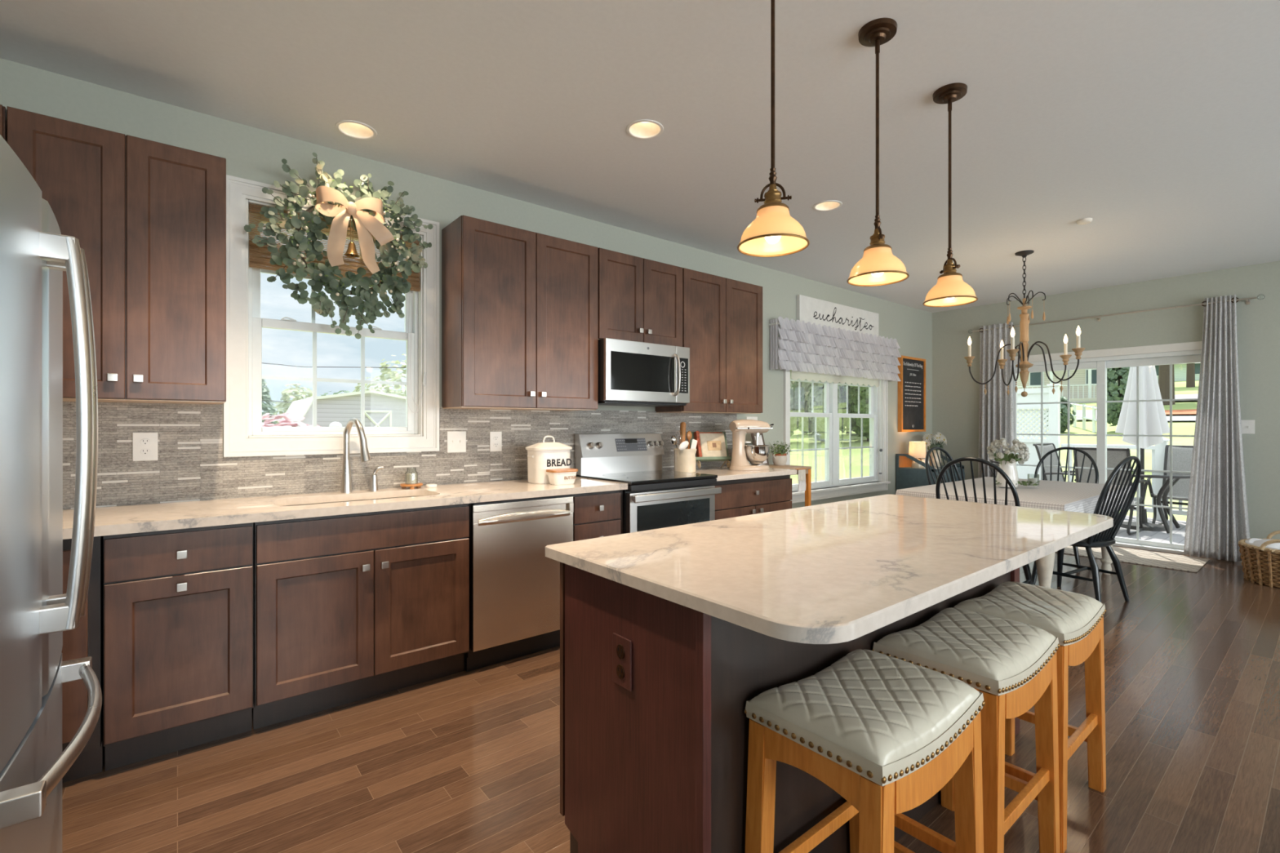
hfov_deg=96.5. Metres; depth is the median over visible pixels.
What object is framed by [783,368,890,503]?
window
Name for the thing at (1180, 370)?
house
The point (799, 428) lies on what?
leafy tree
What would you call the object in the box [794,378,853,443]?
leafy tree
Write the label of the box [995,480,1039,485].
sprigs
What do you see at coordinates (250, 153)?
wall
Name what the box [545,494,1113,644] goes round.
island countertop
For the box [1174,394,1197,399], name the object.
road
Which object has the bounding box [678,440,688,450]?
serving spoon
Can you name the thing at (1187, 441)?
lawn
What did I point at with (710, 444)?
cookbook
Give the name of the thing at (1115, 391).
evergreen tree
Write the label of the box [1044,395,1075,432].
evergreen shrub
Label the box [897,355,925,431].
board
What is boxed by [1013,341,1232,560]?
door
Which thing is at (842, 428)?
leafy tree
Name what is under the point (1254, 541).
blanket
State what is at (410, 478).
candle jar
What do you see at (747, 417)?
light switch
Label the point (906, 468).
tray
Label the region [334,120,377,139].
recessed light
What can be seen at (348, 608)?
base cabinet
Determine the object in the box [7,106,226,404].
upper cabinet
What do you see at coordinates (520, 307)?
upper cabinet
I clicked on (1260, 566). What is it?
wicker basket
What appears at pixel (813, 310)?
script sign
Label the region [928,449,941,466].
vase
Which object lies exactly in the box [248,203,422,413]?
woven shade
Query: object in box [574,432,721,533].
range
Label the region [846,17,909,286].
pendant lamp
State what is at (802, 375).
roller shade
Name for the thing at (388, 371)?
leafy tree
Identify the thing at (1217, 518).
curtain
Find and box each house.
[1017,368,1117,401]
[1155,362,1200,381]
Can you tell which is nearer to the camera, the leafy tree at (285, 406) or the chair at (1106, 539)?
the chair at (1106, 539)
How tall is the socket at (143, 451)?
0.029 m
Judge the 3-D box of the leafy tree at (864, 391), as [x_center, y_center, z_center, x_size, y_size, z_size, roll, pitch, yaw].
[10.868,-1.859,26.916,2.901,5.366,2.876,0,0,-39]
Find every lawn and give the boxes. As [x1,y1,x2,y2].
[790,380,1199,484]
[1119,431,1194,520]
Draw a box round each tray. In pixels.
[400,482,422,488]
[903,466,959,471]
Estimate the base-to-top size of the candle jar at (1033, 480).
0.095 m
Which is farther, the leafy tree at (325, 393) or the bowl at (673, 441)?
the leafy tree at (325, 393)
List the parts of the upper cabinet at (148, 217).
door, knob, knob, panel, door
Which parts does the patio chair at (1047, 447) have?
rail, rail, arm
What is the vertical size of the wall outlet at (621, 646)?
0.125 m
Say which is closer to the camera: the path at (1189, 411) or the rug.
the rug
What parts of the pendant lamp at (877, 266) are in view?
rod, bulb, lamp shade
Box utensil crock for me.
[673,448,696,472]
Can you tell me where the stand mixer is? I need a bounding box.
[727,419,773,471]
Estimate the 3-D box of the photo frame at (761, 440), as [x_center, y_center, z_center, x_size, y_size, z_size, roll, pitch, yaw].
[1.077,0.213,5.118,0.085,0.298,0.250,0,0,31]
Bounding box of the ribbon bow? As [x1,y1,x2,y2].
[315,185,394,274]
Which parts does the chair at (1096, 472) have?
leg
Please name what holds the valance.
attached to the wall at (250, 153)
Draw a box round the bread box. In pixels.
[524,435,572,484]
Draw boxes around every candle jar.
[404,467,417,484]
[1027,473,1039,486]
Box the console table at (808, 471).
[768,464,811,506]
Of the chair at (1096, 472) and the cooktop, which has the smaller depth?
the cooktop
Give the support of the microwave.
attached to the upper cabinet at (640, 300)
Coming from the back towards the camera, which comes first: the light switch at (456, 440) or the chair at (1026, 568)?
the chair at (1026, 568)
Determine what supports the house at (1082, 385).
on the lawn at (1179, 427)
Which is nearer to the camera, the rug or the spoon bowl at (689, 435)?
the spoon bowl at (689, 435)
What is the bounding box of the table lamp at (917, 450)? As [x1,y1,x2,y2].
[908,441,925,468]
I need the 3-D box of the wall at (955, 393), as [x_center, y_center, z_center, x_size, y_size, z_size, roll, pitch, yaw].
[5.928,-0.105,4.995,0.150,2.743,6.500,0,0,-39]
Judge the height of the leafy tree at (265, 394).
4.710 m
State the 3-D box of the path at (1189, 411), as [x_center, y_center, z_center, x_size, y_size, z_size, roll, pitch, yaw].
[26.540,-0.700,26.458,3.048,0.359,4.028,0,0,-45]
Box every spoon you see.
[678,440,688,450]
[686,431,692,448]
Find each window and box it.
[223,174,439,457]
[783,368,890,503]
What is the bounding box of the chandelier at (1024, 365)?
[964,249,1084,396]
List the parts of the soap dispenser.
handle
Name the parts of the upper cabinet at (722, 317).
door, panel, door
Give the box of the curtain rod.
[968,293,1265,333]
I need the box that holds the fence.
[1070,403,1096,432]
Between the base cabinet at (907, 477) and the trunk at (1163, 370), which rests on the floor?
the base cabinet at (907, 477)
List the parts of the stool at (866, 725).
leg, leg, nailhead trim, seat, leg, leg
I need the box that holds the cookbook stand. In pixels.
[689,431,731,468]
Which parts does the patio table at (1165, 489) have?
leg, leg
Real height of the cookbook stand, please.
0.303 m
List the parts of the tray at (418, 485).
plate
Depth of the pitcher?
4.61 m
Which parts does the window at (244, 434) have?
sash, frame, sash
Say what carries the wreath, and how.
hanging from the window at (244, 434)
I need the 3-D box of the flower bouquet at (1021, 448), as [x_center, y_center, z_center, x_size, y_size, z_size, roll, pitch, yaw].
[3.000,0.239,4.665,0.315,0.278,0.304,0,0,-39]
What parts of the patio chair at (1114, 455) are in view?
rail, rail, rocker leg, arm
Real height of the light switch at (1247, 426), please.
0.128 m
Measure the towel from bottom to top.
0.196 m
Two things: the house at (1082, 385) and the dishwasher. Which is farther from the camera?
the house at (1082, 385)
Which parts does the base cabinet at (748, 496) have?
door, drawer, door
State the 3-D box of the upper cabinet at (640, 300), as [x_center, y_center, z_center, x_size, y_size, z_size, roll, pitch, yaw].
[-0.068,-0.870,4.092,0.755,0.604,0.353,0,0,-39]
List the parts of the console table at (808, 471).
leg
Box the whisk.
[675,430,682,446]
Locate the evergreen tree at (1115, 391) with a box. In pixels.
[1106,367,1129,426]
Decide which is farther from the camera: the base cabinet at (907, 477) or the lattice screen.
the lattice screen
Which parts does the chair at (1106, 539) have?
leg, leg, seat, leg, leg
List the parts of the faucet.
spout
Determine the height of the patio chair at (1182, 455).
1.065 m
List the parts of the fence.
post, rail, post, post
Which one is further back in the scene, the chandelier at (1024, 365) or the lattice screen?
the lattice screen
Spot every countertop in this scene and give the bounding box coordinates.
[62,476,627,539]
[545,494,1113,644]
[669,466,796,481]
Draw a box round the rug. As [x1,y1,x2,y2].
[1055,546,1209,573]
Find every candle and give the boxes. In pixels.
[964,336,974,366]
[997,339,1007,368]
[1006,327,1019,360]
[1059,333,1071,364]
[1071,325,1084,359]
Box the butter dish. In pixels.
[546,468,577,484]
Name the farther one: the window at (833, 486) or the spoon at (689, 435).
the window at (833, 486)
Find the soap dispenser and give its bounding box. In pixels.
[369,466,383,491]
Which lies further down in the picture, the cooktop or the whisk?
the cooktop
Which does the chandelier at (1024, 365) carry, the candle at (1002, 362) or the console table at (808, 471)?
the candle at (1002, 362)
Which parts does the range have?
knob, knob, control panel, knob, knob, knob, oven door, trim, handle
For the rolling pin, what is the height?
0.346 m
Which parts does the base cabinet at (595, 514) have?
drawer, drawer, knob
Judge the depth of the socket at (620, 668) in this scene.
1.43 m
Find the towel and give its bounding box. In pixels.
[795,467,806,491]
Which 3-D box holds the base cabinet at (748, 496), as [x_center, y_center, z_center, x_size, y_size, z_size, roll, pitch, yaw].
[0.685,0.829,4.498,0.913,0.874,0.630,0,0,-39]
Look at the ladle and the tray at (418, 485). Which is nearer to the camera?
the tray at (418, 485)
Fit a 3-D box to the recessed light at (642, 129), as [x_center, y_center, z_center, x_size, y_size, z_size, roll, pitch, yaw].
[0.024,-1.510,2.845,0.188,0.075,0.188,0,0,-39]
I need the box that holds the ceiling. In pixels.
[0,0,1279,312]
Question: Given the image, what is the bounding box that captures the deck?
[1115,515,1186,544]
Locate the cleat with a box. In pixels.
[422,372,425,386]
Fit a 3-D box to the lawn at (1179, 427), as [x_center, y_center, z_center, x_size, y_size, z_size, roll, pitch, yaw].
[-4.477,-1.413,49.206,105.000,7.337,75.000,0,0,-39]
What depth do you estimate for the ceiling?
2.64 m
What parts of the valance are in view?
return panel, rod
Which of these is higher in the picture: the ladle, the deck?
the ladle
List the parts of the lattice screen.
solid panel, post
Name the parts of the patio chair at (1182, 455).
arm, rail, rocker leg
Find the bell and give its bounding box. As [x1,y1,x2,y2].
[344,215,359,257]
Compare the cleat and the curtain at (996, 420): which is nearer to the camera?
the cleat
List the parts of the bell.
cord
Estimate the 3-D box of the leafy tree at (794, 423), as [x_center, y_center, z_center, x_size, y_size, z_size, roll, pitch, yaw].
[6.913,-1.827,29.249,3.575,5.703,3.558,0,0,-39]
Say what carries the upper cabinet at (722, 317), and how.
attached to the wall at (250, 153)
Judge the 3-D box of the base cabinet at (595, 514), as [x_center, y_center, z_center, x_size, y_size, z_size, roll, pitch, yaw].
[-0.416,0.829,3.606,0.367,0.874,0.630,0,0,-39]
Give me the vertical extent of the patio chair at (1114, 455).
1.065 m
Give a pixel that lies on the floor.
(464, 762)
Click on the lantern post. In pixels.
(333, 424)
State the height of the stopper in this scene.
0.016 m
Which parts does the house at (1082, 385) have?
pane, porch post, porch railing, porch post, pane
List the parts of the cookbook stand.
plate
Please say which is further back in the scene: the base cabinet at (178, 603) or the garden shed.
the garden shed
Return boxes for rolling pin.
[679,422,685,444]
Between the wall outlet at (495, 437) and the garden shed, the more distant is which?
the garden shed
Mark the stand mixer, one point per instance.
(742, 454)
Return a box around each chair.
[924,446,961,484]
[935,457,1033,584]
[1031,456,1141,602]
[1032,443,1075,481]
[1034,447,1098,565]
[1072,446,1148,535]
[1146,444,1193,524]
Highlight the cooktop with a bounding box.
[578,470,717,484]
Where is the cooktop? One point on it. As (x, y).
(629, 477)
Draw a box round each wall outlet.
[132,432,157,461]
[489,431,502,451]
[612,632,631,691]
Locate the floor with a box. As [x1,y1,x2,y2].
[62,545,1279,852]
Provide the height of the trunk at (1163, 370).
8.487 m
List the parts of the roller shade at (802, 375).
pull cord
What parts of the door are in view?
panel, panel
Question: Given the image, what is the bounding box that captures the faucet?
[340,417,371,493]
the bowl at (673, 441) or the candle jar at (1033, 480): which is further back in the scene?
the candle jar at (1033, 480)
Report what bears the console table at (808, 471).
on the floor
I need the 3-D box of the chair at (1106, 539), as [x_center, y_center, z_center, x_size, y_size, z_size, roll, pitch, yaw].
[3.247,0.739,4.156,0.517,1.061,0.565,0,0,-30]
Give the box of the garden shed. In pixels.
[281,390,405,426]
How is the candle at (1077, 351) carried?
on the chandelier at (1024, 365)
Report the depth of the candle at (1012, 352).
4.57 m
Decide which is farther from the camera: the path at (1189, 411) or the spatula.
the path at (1189, 411)
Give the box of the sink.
[284,496,414,506]
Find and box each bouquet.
[922,432,946,450]
[986,437,1030,465]
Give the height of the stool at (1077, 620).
0.677 m
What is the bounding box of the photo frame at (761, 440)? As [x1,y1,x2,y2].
[751,433,768,465]
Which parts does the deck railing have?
rail, rail, post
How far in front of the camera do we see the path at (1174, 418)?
24.62 m
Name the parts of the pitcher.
handle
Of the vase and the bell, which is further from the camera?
the vase
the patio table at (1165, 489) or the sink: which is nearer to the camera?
the sink
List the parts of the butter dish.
lid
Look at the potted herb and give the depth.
5.17 m
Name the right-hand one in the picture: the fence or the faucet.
the fence
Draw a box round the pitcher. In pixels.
[988,460,1018,487]
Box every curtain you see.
[977,322,1014,478]
[1183,294,1250,561]
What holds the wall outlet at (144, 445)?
attached to the wall at (250, 153)
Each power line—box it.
[262,362,405,368]
[262,400,292,402]
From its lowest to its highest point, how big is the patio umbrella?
2.794 m
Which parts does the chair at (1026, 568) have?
leg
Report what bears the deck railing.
on the deck
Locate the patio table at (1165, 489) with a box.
[1112,471,1190,533]
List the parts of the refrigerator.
door, freezer drawer, handle, door, handle, handle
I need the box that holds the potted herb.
[768,440,792,465]
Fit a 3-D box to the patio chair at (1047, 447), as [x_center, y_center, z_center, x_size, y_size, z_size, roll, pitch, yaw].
[6.184,0.796,8.189,0.639,1.065,0.752,0,0,-31]
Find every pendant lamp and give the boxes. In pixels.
[737,0,809,257]
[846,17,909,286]
[922,82,977,306]
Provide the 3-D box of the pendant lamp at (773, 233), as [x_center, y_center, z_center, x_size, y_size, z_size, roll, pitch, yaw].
[0.406,-1.011,1.743,0.216,0.932,0.216,0,0,-36]
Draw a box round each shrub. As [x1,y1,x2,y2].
[262,412,319,426]
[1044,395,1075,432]
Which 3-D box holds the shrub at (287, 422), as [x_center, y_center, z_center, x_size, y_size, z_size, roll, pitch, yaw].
[-7.577,1.020,11.990,2.302,2.609,2.214,0,0,-39]
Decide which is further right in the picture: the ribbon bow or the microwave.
the microwave
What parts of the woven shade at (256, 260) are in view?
panel, pull cord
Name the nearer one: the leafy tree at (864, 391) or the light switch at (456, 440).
the light switch at (456, 440)
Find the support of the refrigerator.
on the floor
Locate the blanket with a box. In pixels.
[1244,537,1279,554]
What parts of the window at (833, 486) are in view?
sash, sash, frame, sash, sash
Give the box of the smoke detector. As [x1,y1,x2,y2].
[1076,217,1092,224]
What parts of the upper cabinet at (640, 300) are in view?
door, knob, door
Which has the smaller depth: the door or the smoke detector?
the smoke detector
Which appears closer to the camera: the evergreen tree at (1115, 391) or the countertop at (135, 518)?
the countertop at (135, 518)
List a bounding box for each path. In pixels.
[1164,408,1196,414]
[1166,416,1195,420]
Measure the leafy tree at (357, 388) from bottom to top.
4.996 m
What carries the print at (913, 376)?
attached to the board
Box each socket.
[140,438,150,444]
[140,448,150,454]
[616,644,624,658]
[616,664,624,679]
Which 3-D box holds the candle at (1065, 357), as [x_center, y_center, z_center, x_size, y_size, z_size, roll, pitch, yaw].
[3.677,-0.658,4.930,0.088,0.268,0.088,0,0,-39]
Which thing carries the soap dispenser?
on the countertop at (135, 518)
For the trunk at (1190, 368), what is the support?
on the lawn at (1179, 427)
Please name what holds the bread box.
on the countertop at (135, 518)
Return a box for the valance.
[768,316,901,381]
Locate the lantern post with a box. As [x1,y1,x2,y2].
[328,422,342,426]
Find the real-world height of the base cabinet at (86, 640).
0.874 m
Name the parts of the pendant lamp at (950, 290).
lamp shade, rod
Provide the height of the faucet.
0.394 m
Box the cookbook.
[693,431,727,457]
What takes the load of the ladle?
in the utensil crock
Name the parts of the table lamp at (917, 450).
lamp shade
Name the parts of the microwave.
handle, control panel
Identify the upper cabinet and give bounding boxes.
[0,104,7,142]
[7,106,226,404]
[441,214,598,411]
[598,247,682,346]
[655,267,762,413]
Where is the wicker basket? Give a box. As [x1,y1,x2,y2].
[1237,530,1279,587]
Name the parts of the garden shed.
door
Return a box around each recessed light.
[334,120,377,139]
[626,119,663,139]
[813,200,842,211]
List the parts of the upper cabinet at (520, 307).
door, panel, knob, knob, door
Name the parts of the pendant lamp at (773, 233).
rod, bulb, lamp shade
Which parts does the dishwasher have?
kick plate, handle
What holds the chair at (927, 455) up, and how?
on the floor
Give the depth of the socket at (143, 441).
2.55 m
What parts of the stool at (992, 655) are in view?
leg, nailhead trim, seat, leg, leg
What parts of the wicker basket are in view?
handle, handle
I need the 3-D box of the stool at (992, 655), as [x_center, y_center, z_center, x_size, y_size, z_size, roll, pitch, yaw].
[0.946,0.927,1.651,0.490,0.677,0.329,0,0,-39]
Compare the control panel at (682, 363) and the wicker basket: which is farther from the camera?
the wicker basket
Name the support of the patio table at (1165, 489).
on the deck
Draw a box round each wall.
[0,57,932,509]
[932,261,1279,539]
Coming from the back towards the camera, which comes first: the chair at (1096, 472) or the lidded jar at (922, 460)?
the lidded jar at (922, 460)
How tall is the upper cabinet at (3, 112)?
1.070 m
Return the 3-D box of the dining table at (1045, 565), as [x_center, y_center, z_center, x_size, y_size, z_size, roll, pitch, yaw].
[3.105,0.890,4.690,1.830,0.751,1.080,0,0,-39]
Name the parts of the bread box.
lid, lid handle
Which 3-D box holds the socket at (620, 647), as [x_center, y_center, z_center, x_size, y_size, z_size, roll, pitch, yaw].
[-0.049,0.566,1.429,0.003,0.036,0.031,0,0,-39]
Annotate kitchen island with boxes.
[545,494,1113,852]
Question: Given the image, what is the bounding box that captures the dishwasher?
[463,494,573,671]
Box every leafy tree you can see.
[262,378,277,426]
[273,382,312,423]
[319,390,349,395]
[351,375,405,394]
[364,353,405,396]
[790,369,808,436]
[791,382,813,435]
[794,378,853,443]
[813,382,857,435]
[838,382,869,441]
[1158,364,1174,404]
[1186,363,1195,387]
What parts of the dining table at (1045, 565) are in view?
leg, leg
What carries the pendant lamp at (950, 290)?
hanging from the ceiling
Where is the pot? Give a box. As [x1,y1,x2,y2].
[772,453,786,465]
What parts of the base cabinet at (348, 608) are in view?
door, knob, knob, door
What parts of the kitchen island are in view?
door, panel, panel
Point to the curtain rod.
(1247, 300)
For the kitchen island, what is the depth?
1.42 m
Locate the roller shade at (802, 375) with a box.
[791,369,882,474]
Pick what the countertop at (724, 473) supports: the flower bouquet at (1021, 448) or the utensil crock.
the utensil crock
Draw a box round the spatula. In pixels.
[690,439,697,448]
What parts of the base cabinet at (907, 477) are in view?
panel, panel, door, panel, door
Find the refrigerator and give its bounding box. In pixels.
[0,134,102,852]
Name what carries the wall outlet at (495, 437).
attached to the wall at (250, 153)
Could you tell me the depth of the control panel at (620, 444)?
4.19 m
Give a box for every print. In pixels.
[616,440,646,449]
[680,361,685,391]
[754,435,767,464]
[905,368,920,427]
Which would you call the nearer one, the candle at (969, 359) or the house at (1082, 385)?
the candle at (969, 359)
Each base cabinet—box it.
[62,535,105,782]
[103,522,253,770]
[252,503,469,729]
[572,489,622,541]
[711,475,791,519]
[896,451,964,490]
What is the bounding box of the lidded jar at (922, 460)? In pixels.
[920,457,928,467]
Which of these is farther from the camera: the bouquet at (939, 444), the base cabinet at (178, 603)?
the bouquet at (939, 444)
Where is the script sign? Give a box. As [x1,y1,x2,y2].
[796,294,878,337]
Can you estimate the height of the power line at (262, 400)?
1.022 m
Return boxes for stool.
[744,648,985,852]
[871,607,1060,852]
[951,581,1106,852]
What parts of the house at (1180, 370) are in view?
pane, pane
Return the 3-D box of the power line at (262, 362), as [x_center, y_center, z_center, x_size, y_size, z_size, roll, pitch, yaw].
[-10.688,-2.285,17.145,25.127,1.022,0.222,0,0,-33]
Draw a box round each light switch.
[447,431,466,453]
[746,416,757,420]
[1240,420,1254,434]
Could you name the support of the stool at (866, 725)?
on the floor
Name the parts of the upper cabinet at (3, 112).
door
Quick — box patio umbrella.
[1115,365,1169,531]
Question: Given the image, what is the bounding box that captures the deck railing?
[1061,437,1186,520]
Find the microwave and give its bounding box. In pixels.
[598,337,689,406]
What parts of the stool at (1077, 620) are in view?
leg, seat, leg, nailhead trim, leg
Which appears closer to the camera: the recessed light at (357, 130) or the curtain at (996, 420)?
the recessed light at (357, 130)
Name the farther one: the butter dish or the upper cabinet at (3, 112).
the butter dish
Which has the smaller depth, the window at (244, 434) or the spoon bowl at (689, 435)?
the window at (244, 434)
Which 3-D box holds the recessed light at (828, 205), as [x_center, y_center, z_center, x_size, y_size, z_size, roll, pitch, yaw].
[1.258,-1.510,3.830,0.188,0.075,0.188,0,0,-39]
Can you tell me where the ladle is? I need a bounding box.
[670,435,677,448]
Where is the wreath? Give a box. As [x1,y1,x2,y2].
[244,152,433,338]
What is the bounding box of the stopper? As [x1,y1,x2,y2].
[426,484,436,488]
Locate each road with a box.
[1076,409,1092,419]
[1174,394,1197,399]
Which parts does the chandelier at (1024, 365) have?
arm, arm, arm, chain, arm, arm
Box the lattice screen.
[1017,383,1061,479]
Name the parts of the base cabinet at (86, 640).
door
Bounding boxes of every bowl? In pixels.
[670,435,677,444]
[686,431,692,439]
[744,444,770,463]
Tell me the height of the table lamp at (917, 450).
0.314 m

